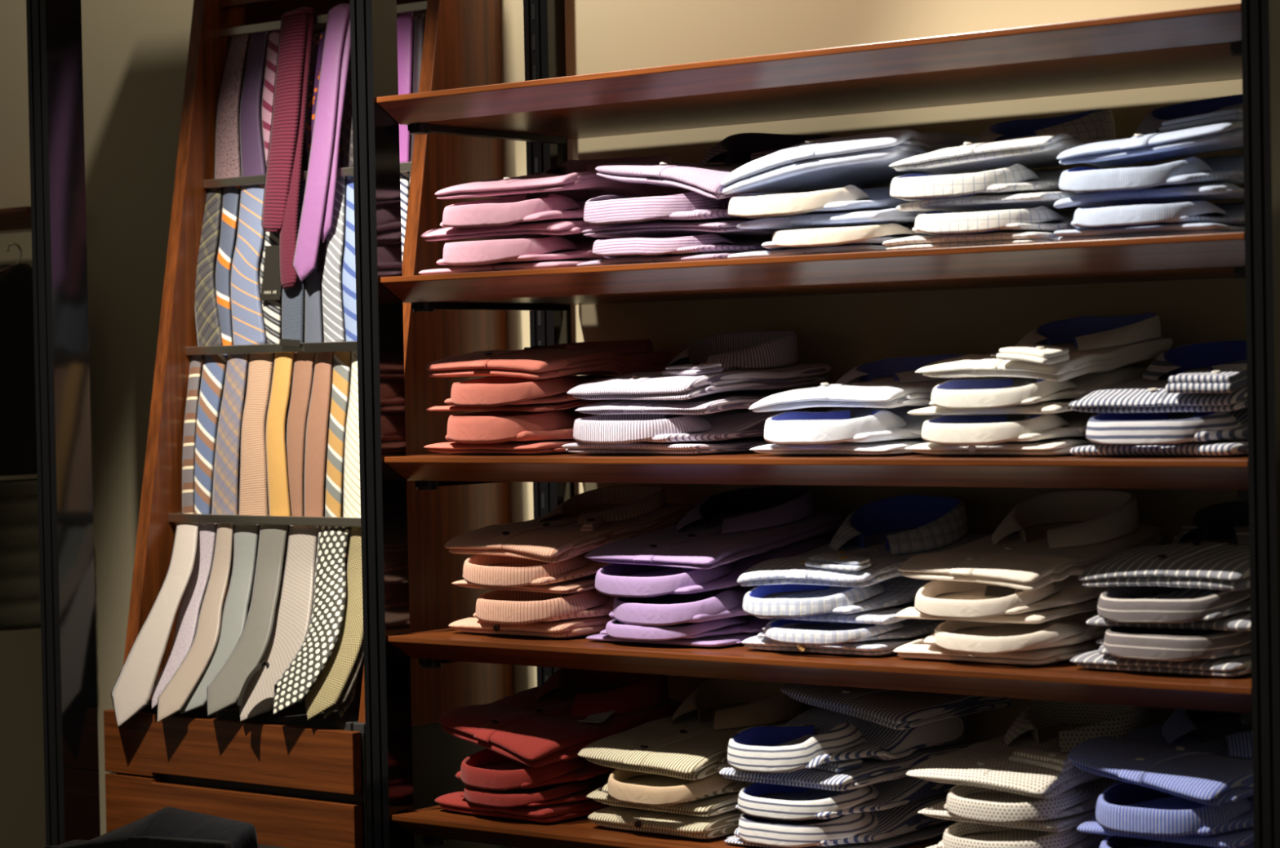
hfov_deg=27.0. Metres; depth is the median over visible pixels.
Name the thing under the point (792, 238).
dress shirt
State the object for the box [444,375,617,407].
dress shirt
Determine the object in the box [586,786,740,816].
dress shirt
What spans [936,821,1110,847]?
dress shirt
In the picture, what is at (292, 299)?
necktie
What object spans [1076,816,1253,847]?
dress shirt
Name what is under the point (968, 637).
dress shirt
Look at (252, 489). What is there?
necktie
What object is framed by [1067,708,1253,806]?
dress shirt
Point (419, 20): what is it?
necktie
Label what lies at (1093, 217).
dress shirt
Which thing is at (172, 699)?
necktie
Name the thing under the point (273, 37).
necktie
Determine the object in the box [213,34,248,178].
necktie
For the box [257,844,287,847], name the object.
plinth
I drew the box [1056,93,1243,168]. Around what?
dress shirt
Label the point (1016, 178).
dress shirt
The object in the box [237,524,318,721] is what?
necktie
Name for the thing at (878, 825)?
dress shirt
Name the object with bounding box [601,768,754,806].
dress shirt
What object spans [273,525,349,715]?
necktie
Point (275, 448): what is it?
necktie
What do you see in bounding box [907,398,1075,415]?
dress shirt
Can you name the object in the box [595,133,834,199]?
dress shirt
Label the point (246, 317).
necktie
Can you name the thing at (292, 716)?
shelf
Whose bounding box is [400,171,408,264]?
necktie
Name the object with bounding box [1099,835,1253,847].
dress shirt
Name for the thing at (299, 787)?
drawer unit
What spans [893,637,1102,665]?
dress shirt
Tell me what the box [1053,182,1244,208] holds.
dress shirt
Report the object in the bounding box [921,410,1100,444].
dress shirt
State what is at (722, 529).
dress shirt
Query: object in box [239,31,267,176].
necktie
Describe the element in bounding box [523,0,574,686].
upright
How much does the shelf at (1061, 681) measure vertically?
0.052 m
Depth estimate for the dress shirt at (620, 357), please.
4.03 m
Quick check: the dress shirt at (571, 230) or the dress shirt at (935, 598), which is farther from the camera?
the dress shirt at (571, 230)
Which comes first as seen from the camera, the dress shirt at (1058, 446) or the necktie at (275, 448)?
the dress shirt at (1058, 446)
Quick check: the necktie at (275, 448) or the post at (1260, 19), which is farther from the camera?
the necktie at (275, 448)
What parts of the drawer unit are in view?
drawer, drawer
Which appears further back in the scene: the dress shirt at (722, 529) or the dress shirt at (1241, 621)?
the dress shirt at (722, 529)
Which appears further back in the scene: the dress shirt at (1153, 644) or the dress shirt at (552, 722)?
the dress shirt at (552, 722)
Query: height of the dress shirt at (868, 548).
0.115 m
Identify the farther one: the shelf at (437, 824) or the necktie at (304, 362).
the necktie at (304, 362)
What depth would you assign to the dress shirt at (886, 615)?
3.61 m
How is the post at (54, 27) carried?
on the floor
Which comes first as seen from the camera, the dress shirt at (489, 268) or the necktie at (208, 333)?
the dress shirt at (489, 268)
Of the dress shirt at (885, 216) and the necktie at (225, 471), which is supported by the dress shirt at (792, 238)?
the dress shirt at (885, 216)
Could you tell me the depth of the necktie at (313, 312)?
4.49 m
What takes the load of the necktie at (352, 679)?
hanging from the rack
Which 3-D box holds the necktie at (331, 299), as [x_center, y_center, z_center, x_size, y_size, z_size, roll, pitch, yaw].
[-0.491,-0.274,4.447,0.141,0.307,0.075,0,1,38]
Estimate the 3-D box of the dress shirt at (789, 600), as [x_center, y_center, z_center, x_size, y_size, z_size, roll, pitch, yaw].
[0.303,0.227,3.749,0.233,0.064,0.352,0,1,36]
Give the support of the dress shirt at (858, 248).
on the shelf at (1211, 255)
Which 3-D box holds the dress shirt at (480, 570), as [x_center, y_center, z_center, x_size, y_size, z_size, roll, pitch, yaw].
[-0.113,0.201,4.071,0.247,0.070,0.347,0,1,41]
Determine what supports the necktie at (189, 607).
hanging from the rack
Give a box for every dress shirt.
[418,259,592,275]
[420,220,617,241]
[423,439,580,453]
[426,338,672,379]
[426,399,608,412]
[434,791,612,822]
[435,154,693,200]
[436,235,608,266]
[438,667,682,767]
[440,192,586,228]
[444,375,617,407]
[444,484,693,563]
[445,407,598,444]
[448,614,614,637]
[451,573,595,593]
[455,748,616,791]
[459,770,613,807]
[462,550,609,587]
[472,588,616,624]
[562,437,773,453]
[566,329,831,399]
[573,408,810,444]
[575,388,795,414]
[576,252,737,266]
[577,678,806,780]
[581,220,809,238]
[583,191,758,225]
[585,485,842,568]
[586,631,760,647]
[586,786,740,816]
[587,805,742,839]
[592,233,781,258]
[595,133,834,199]
[595,537,831,597]
[600,614,776,640]
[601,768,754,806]
[608,585,776,626]
[719,742,970,791]
[720,128,978,194]
[724,820,958,847]
[727,244,888,258]
[727,706,966,773]
[728,185,916,218]
[733,791,952,847]
[735,776,956,820]
[736,208,923,229]
[737,493,987,586]
[741,632,933,655]
[742,576,933,617]
[748,354,975,412]
[749,437,929,454]
[756,600,915,624]
[757,618,946,644]
[761,223,936,250]
[764,404,982,444]
[779,683,1013,729]
[882,231,1059,250]
[888,108,1115,173]
[889,163,1087,200]
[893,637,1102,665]
[894,596,1099,623]
[895,191,1086,213]
[897,488,1161,591]
[904,436,1102,455]
[905,699,1151,798]
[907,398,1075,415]
[911,205,1078,235]
[914,574,1115,618]
[915,311,1173,381]
[917,800,1095,831]
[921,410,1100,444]
[923,609,1113,653]
[926,844,1099,847]
[928,364,1148,408]
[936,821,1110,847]
[943,777,1126,823]
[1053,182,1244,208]
[1053,222,1244,241]
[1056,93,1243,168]
[1058,155,1244,193]
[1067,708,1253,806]
[1069,340,1247,413]
[1069,438,1248,455]
[1070,649,1251,676]
[1071,200,1244,229]
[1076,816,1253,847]
[1078,501,1249,591]
[1085,406,1248,445]
[1085,611,1250,631]
[1095,626,1251,661]
[1095,782,1253,836]
[1097,586,1250,624]
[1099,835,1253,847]
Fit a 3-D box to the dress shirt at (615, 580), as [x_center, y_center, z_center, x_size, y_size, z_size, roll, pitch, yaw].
[0.098,0.206,3.906,0.252,0.070,0.342,0,1,40]
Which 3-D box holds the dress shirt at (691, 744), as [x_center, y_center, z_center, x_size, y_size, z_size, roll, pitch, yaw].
[0.096,0.436,3.912,0.248,0.118,0.343,0,1,43]
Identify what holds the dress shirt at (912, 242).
on the shelf at (1211, 255)
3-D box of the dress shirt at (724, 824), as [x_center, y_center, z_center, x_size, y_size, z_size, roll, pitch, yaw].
[0.104,0.564,3.916,0.241,0.031,0.343,0,1,41]
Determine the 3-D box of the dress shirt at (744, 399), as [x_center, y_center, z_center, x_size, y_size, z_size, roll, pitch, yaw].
[0.093,-0.033,3.932,0.263,0.034,0.330,0,1,40]
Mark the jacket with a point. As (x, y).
(18, 436)
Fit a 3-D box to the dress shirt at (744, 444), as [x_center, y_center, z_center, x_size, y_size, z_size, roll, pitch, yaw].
[0.074,0.030,3.938,0.259,0.019,0.329,0,1,38]
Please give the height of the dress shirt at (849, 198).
0.051 m
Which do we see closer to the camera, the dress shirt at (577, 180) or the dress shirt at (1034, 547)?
the dress shirt at (1034, 547)
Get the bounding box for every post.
[26,0,100,846]
[349,0,413,847]
[1240,0,1279,847]
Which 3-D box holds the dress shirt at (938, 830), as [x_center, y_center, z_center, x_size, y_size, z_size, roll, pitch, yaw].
[0.297,0.574,3.761,0.246,0.012,0.330,0,1,40]
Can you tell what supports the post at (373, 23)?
on the floor
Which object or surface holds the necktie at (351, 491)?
hanging from the rack
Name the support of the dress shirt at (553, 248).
on the dress shirt at (489, 268)
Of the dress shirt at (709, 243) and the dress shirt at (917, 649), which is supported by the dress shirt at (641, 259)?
the dress shirt at (709, 243)
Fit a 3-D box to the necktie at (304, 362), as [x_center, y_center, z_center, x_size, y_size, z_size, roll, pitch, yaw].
[-0.573,0.017,4.476,0.059,0.295,0.056,0,1,38]
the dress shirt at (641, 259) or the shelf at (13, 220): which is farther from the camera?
the shelf at (13, 220)
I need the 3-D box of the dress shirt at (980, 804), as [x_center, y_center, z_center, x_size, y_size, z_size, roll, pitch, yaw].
[0.540,0.481,3.558,0.214,0.050,0.340,0,1,42]
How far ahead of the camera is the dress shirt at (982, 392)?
3.46 m
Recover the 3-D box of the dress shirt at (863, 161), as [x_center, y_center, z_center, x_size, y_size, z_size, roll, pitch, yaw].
[0.301,-0.368,3.756,0.302,0.090,0.331,-1,1,31]
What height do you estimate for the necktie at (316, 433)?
0.295 m
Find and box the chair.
[44,806,257,847]
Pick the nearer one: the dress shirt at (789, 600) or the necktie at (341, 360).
the dress shirt at (789, 600)
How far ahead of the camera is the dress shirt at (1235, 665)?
3.29 m
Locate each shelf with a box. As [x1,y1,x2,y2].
[0,206,31,234]
[139,699,365,734]
[376,3,1242,144]
[380,231,1244,311]
[384,450,1248,501]
[387,627,1252,724]
[391,804,942,847]
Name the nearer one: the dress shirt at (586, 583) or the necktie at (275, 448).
the dress shirt at (586, 583)
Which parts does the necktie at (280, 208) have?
blade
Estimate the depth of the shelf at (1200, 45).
3.64 m
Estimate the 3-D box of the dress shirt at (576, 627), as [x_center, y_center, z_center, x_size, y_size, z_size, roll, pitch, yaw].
[-0.105,0.297,4.082,0.252,0.027,0.332,0,1,40]
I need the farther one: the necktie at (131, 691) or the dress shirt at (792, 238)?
the necktie at (131, 691)
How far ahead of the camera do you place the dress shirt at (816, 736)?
3.68 m
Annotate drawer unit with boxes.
[103,709,509,847]
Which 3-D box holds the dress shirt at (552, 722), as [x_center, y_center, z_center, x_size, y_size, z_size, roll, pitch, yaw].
[-0.112,0.431,4.071,0.330,0.132,0.267,-2,1,-40]
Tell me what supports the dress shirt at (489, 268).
on the shelf at (1211, 255)
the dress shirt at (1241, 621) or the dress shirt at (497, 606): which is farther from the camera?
the dress shirt at (497, 606)
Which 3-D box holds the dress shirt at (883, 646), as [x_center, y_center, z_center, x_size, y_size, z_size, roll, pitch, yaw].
[0.321,0.298,3.753,0.242,0.020,0.334,0,1,38]
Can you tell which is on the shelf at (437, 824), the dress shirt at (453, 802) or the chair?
the dress shirt at (453, 802)
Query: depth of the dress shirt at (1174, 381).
3.34 m
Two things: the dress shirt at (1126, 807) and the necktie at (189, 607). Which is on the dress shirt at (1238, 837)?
the dress shirt at (1126, 807)
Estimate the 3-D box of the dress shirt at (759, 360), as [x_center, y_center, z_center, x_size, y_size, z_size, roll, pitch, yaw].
[0.087,-0.088,3.931,0.267,0.100,0.334,0,1,44]
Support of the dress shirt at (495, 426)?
on the dress shirt at (543, 446)
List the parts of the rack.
panel, rail, rail, panel, rail, rail, panel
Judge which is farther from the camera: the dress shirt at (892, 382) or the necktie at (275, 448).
the necktie at (275, 448)
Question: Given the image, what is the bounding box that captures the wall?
[0,0,1246,847]
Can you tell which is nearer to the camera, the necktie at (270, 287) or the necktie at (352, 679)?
the necktie at (352, 679)
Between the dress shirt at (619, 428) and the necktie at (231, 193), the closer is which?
the dress shirt at (619, 428)
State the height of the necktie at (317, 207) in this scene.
0.472 m
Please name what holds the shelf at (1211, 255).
attached to the post at (373, 23)
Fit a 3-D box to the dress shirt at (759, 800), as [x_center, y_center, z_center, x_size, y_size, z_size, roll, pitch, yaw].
[0.282,0.510,3.752,0.238,0.045,0.344,0,1,40]
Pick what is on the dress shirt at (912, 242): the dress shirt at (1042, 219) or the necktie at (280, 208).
the dress shirt at (1042, 219)
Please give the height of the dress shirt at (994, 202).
0.022 m
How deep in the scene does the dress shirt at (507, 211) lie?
3.93 m
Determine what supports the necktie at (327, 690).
hanging from the rack
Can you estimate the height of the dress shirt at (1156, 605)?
0.054 m
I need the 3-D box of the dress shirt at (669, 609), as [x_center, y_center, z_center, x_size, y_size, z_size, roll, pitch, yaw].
[0.112,0.249,3.894,0.244,0.062,0.341,0,1,41]
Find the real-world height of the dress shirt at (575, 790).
0.042 m
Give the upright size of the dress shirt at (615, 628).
0.035 m
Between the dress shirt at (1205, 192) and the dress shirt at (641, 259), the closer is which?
the dress shirt at (1205, 192)
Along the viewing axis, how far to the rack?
4.43 m
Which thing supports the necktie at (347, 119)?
hanging from the rack
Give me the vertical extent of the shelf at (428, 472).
0.052 m
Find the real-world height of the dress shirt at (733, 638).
0.016 m
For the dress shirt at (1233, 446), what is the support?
on the shelf at (428, 472)
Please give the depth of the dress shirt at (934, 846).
3.54 m
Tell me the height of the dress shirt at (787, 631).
0.035 m
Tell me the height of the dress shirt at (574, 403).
0.018 m
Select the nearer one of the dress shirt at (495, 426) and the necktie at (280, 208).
the dress shirt at (495, 426)
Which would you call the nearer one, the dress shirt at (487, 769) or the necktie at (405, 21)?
the dress shirt at (487, 769)
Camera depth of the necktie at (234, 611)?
4.45 m
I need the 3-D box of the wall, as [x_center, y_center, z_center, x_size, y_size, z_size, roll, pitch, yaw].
[0.009,-0.315,4.362,6.600,3.300,0.120,0,1,38]
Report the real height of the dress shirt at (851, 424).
0.053 m
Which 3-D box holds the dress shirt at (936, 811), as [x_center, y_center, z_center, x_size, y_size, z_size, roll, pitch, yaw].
[0.544,0.504,3.582,0.238,0.025,0.344,0,1,41]
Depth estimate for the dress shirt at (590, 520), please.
4.04 m
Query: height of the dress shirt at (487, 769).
0.067 m
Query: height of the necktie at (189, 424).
0.290 m
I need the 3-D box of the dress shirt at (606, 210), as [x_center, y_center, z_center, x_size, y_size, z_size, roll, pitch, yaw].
[0.092,-0.314,3.890,0.262,0.054,0.341,0,1,36]
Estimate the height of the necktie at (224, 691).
0.311 m
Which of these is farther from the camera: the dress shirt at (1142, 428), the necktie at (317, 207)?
the necktie at (317, 207)
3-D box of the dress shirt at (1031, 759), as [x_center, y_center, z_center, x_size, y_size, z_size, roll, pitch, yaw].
[0.538,0.421,3.565,0.242,0.100,0.328,0,1,45]
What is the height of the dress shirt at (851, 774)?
0.039 m
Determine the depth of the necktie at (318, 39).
4.56 m
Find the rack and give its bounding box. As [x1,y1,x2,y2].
[123,0,514,727]
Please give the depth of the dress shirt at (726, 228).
3.81 m
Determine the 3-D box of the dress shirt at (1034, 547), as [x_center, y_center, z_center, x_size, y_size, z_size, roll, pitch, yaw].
[0.532,0.153,3.599,0.245,0.115,0.334,0,1,44]
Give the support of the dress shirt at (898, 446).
on the shelf at (428, 472)
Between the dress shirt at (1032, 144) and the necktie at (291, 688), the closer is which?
the dress shirt at (1032, 144)
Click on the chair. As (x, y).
(168, 827)
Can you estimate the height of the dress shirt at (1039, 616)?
0.033 m
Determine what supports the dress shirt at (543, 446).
on the shelf at (428, 472)
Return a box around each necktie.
[111,522,198,727]
[151,523,217,709]
[157,523,233,722]
[179,524,258,714]
[182,355,202,514]
[194,186,222,346]
[194,354,227,514]
[206,524,288,715]
[211,353,248,515]
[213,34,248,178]
[215,185,239,345]
[230,183,266,345]
[237,352,273,515]
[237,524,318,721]
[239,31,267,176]
[258,231,281,344]
[261,6,320,288]
[261,30,279,167]
[265,352,293,515]
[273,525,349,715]
[279,180,305,346]
[285,351,315,516]
[292,3,351,281]
[303,177,357,352]
[303,351,332,516]
[304,31,341,168]
[304,235,327,342]
[304,526,363,719]
[324,351,351,517]
[324,530,364,718]
[337,529,357,717]
[341,49,353,168]
[341,176,356,342]
[342,351,360,517]
[396,12,413,162]
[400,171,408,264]
[410,13,424,161]
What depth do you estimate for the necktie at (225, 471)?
4.56 m
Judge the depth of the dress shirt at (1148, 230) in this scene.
3.31 m
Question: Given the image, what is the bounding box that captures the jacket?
[0,242,37,475]
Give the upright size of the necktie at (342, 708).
0.291 m
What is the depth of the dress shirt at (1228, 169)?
3.30 m
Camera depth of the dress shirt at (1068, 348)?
3.52 m
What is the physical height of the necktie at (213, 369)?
0.290 m
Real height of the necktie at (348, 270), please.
0.301 m
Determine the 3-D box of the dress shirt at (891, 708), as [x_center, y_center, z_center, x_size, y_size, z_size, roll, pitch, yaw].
[0.376,0.387,3.800,0.296,0.052,0.240,-2,1,-42]
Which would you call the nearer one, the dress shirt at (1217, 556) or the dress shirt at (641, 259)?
the dress shirt at (1217, 556)
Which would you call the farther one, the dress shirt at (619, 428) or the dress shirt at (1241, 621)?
the dress shirt at (619, 428)

